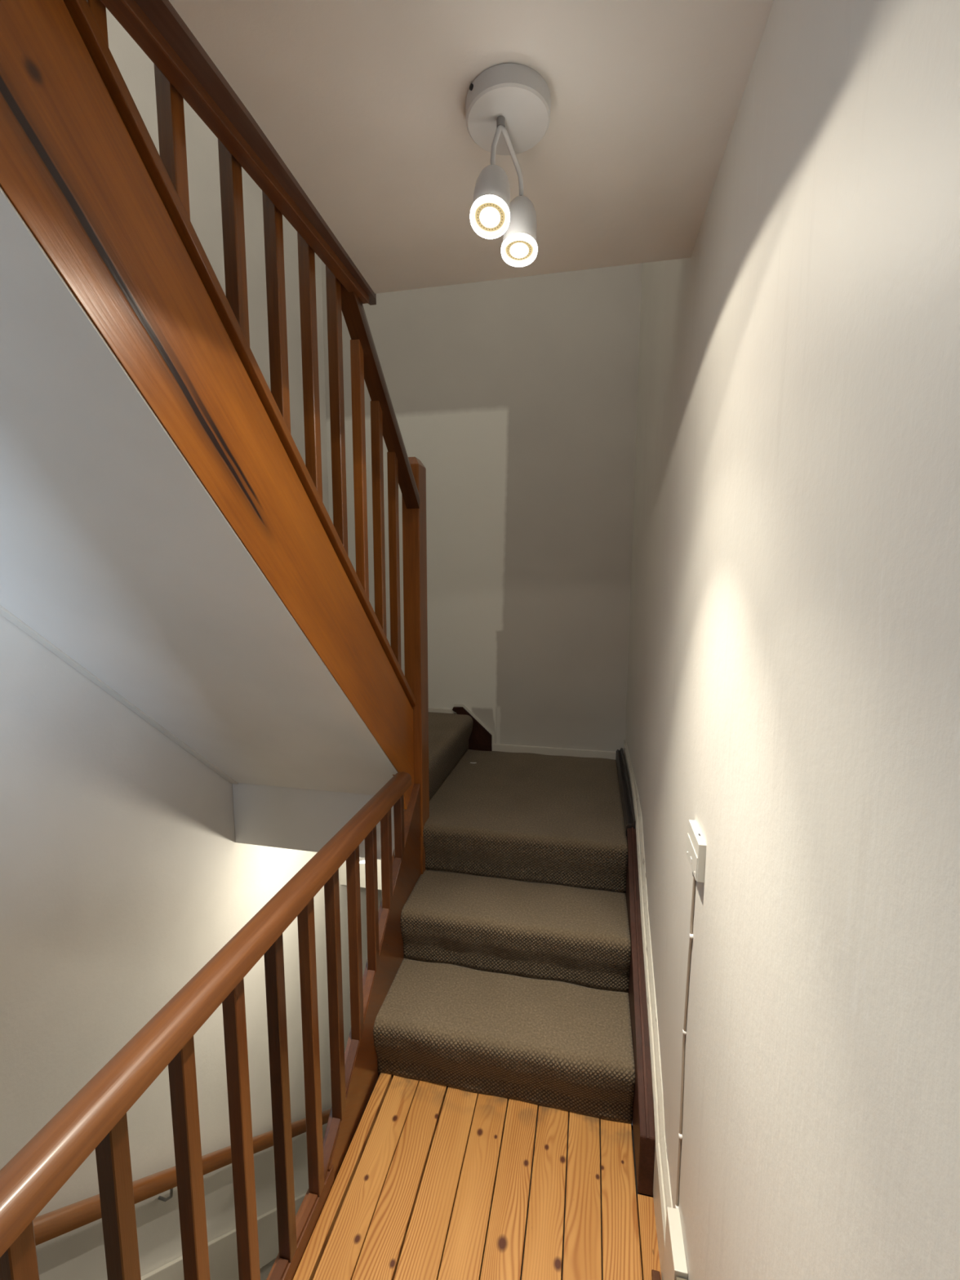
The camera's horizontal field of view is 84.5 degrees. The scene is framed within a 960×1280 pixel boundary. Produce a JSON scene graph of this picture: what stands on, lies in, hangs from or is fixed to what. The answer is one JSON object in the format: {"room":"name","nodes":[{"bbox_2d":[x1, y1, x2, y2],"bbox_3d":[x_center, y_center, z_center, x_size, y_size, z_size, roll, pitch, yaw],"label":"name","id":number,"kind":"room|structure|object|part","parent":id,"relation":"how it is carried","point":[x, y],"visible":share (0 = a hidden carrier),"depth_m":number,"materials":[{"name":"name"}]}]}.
{"room":"stair landing","nodes":[
{"label":"stair landing","id":0,"kind":"room"},
{"bbox_2d":[0,8,382,1279],"bbox_3d":[-1.208,0.409,2.053,0.120,7.300,5.200,2,7,12],"label":"wall","id":1,"kind":"structure","parent":0,"point":[124,872],"depth_m":1.82,"materials":[{"name":"white paint"}]},
{"bbox_2d":[32,1108,330,1245],"bbox_3d":[-1.171,1.960,1.920,0.086,2.734,3.000,2,7,12],"label":"wall handrail","id":2,"kind":"object","parent":1,"relation":"attached to","point":[48,1226],"visible":0.47,"depth_m":1.81,"materials":[{"name":"brown wood"}]},
{"bbox_2d":[168,0,773,293],"bbox_3d":[-0.130,-0.936,0.216,0.852,0.240,2.382,2,7,12],"label":"ceiling","id":3,"kind":"structure","parent":0,"point":[362,102],"depth_m":0.89,"materials":[{"name":"white paint"}]},
{"bbox_2d":[465,62,551,266],"bbox_3d":[0.050,-0.791,0.908,0.142,0.210,0.174,2,7,12],"label":"ceiling light","id":4,"kind":"object","parent":3,"relation":"attached to","point":[508,106],"visible":1,"depth_m":0.87,"materials":[{"name":"white metal"}]},
{"bbox_3d":[0.028,-0.823,0.886,0.011,0.066,0.026,-6,9,-40],"label":"arm","id":5,"kind":"part","parent":4,"relation":"part of","materials":[{"name":"white metal"}]},
{"bbox_3d":[0.057,-0.831,0.923,0.011,0.063,0.101,3,7,25],"label":"arm","id":6,"kind":"part","parent":4,"relation":"part of","materials":[{"name":"white metal"}]},
{"bbox_2d":[293,1072,662,1279],"bbox_3d":[-0.148,1.675,0.518,0.875,0.250,2.360,2,7,12],"label":"floor","id":7,"kind":"structure","parent":0,"point":[433,1181],"depth_m":1.38,"materials":[{"name":"brown wood"}]},
{"bbox_2d":[0,771,411,1279],"bbox_3d":[-0.453,1.071,1.125,0.063,1.006,1.715,2,7,12],"label":"balustrade","id":8,"kind":"object","parent":7,"relation":"on","point":[95,1117],"visible":0.97,"depth_m":1.02,"materials":[{"name":"brown wood"}]},
{"bbox_3d":[-0.521,1.533,0.882,0.042,0.145,1.108,2,7,12],"label":"rail","id":9,"kind":"part","parent":8,"relation":"part of","materials":[{"name":"brown wood"}]},
{"bbox_2d":[232,782,655,1195],"bbox_3d":[-0.237,1.041,2.256,1.726,1.000,1.828,2,7,12],"label":"staircase","id":10,"kind":"structure","parent":7,"relation":"on","point":[267,815],"depth_m":1.88,"materials":[{"name":"brown wood"}]},
{"bbox_2d":[0,0,415,809],"bbox_3d":[-0.929,-0.602,0.841,0.865,2.814,2.533,2,7,12],"label":"staircase","id":11,"kind":"structure","parent":10,"relation":"on","point":[166,535],"depth_m":1.01,"materials":[{"name":"brown wood"}]},
{"bbox_2d":[86,0,419,668],"bbox_3d":[-0.482,-1.140,0.810,0.057,2.738,2.239,2,7,12],"label":"balustrade","id":12,"kind":"object","parent":11,"relation":"on","point":[365,362],"visible":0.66,"depth_m":1.37,"materials":[{"name":"brown wood"}]},
{"bbox_2d":[100,0,376,305],"bbox_3d":[-0.534,-0.934,0.319,0.087,0.270,2.415,2,7,12],"label":"handrail","id":13,"kind":"object","parent":12,"relation":"attached to","point":[156,26],"depth_m":0.88,"materials":[{"name":"brown wood"}]},
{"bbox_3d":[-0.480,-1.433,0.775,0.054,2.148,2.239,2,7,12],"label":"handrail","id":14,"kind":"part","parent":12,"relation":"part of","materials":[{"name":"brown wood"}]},
{"bbox_2d":[359,857,364,863],"bbox_3d":[-0.529,0.963,2.413,0.080,0.122,0.088,2,7,12],"label":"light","id":15,"kind":"object","parent":10,"relation":"attached to","point":[362,860],"visible":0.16,"depth_m":2.38,"materials":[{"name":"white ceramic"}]},
{"bbox_2d":[401,457,429,874],"bbox_3d":[-0.254,0.157,2.111,0.070,1.710,0.102,2,7,12],"label":"newel post","id":16,"kind":"object","parent":10,"relation":"on","point":[414,520],"visible":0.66,"depth_m":2.06,"materials":[{"name":"brown wood"}]},
{"bbox_2d":[373,711,635,1123],"bbox_3d":[-0.209,0.919,2.389,1.653,0.809,1.526,2,7,12],"label":"carpet","id":17,"kind":"object","parent":10,"relation":"on","point":[504,984],"visible":0.89,"depth_m":1.87,"materials":[{"name":"brown carpet"}]},
{"bbox_2d":[320,259,642,889],"bbox_3d":[0.114,-0.872,2.960,2.030,4.965,0.120,2,7,12],"label":"wall","id":18,"kind":"structure","parent":0,"point":[516,398],"depth_m":2.90,"materials":[{"name":"white paint"}]},
{"bbox_2d":[428,707,453,713],"bbox_3d":[-0.523,0.414,3.177,0.758,0.037,0.013,2,7,12],"label":"trim","id":19,"kind":"structure","parent":18,"relation":"attached to","point":[430,709],"depth_m":3.11,"materials":[{"name":"white paint"}]},
{"bbox_2d":[452,706,492,751],"bbox_3d":[-0.045,0.520,3.084,0.237,0.256,0.021,2,7,12],"label":"trim","id":20,"kind":"structure","parent":18,"relation":"attached to","point":[480,739],"depth_m":3.07,"materials":[{"name":"brown wood"}]},
{"bbox_2d":[453,703,494,743],"bbox_3d":[-0.036,0.487,3.083,0.242,0.226,0.013,2,7,12],"label":"trim","id":21,"kind":"structure","parent":18,"relation":"attached to","point":[463,705],"depth_m":3.07,"materials":[{"name":"white paint"}]},
{"bbox_2d":[491,743,616,759],"bbox_3d":[0.432,0.634,3.000,0.745,0.045,0.015,2,7,12],"label":"baseboard","id":22,"kind":"structure","parent":18,"relation":"attached to","point":[495,747],"depth_m":3.00,"materials":[{"name":"white paint"}]},
{"bbox_2d":[625,0,959,1279],"bbox_3d":[0.496,-0.662,0.918,0.120,4.900,3.941,1,7,11],"label":"wall","id":23,"kind":"structure","parent":0,"point":[793,684],"depth_m":0.54,"materials":[{"name":"paint"}]},
{"bbox_2d":[615,747,635,836],"bbox_3d":[0.681,0.685,2.492,0.041,0.074,0.906,2,7,12],"label":"baseboard","id":24,"kind":"structure","parent":23,"relation":"attached to","point":[628,815],"depth_m":2.35,"materials":[{"name":"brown wood"}]},
{"bbox_2d":[623,738,672,1279],"bbox_3d":[0.596,1.045,1.998,0.025,0.776,1.988,1,7,11],"label":"trim","id":25,"kind":"structure","parent":23,"relation":"attached to","point":[662,1196],"depth_m":1.47,"materials":[{"name":"white paint"}]},
{"bbox_2d":[651,1269,660,1279],"bbox_3d":[0.199,1.574,0.247,0.019,0.016,2.000,2,7,12],"label":"trim","id":26,"kind":"structure","parent":23,"relation":"attached to","point":[655,1275],"depth_m":1.21,"materials":[{"name":"brown wood"}]},
{"bbox_2d":[662,1206,688,1279],"bbox_3d":[0.409,1.361,1.114,0.026,0.235,0.110,2,7,12],"label":"trim","id":27,"kind":"structure","parent":23,"relation":"attached to","point":[675,1262],"depth_m":1.10,"materials":[{"name":"white paint"}]},
{"bbox_2d":[675,1276,687,1279],"bbox_3d":[0.209,1.480,0.158,0.024,0.225,1.853,2,7,12],"label":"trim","id":28,"kind":"structure","parent":23,"relation":"attached to","point":[677,1277],"depth_m":1.04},
{"bbox_2d":[675,874,696,1209],"bbox_3d":[0.433,0.856,1.119,0.007,0.827,0.029,2,7,12],"label":"cable","id":29,"kind":"object","parent":23,"relation":"attached to","point":[691,935],"visible":0.97,"depth_m":1.13,"materials":[{"name":"white plastic"}]},
{"bbox_2d":[686,819,706,882],"bbox_3d":[0.425,0.413,1.042,0.017,0.076,0.105,2,7,12],"label":"socket","id":30,"kind":"object","parent":23,"relation":"attached to","point":[695,845],"visible":1,"depth_m":1.01,"materials":[{"name":"white plastic"}]},
{"bbox_3d":[0.419,0.427,1.045,0.001,0.046,0.101,2,7,12],"label":"plate","id":31,"kind":"part","parent":30,"relation":"part of","materials":[{"name":"white plastic"}]},
{"bbox_3d":[-0.628,4.056,2.722,1.130,0.100,4.500,2,7,12],"label":"floor","id":32,"kind":"structure","parent":0,"visible":0},
{"bbox_2d":[141,1191,306,1279],"bbox_3d":[-0.740,2.502,1.893,0.967,3.188,3.000,2,7,12],"label":"staircase","id":33,"kind":"structure","parent":32,"relation":"on","point":[222,1251],"depth_m":2.37,"materials":[{"name":"white paint"}]}
]}

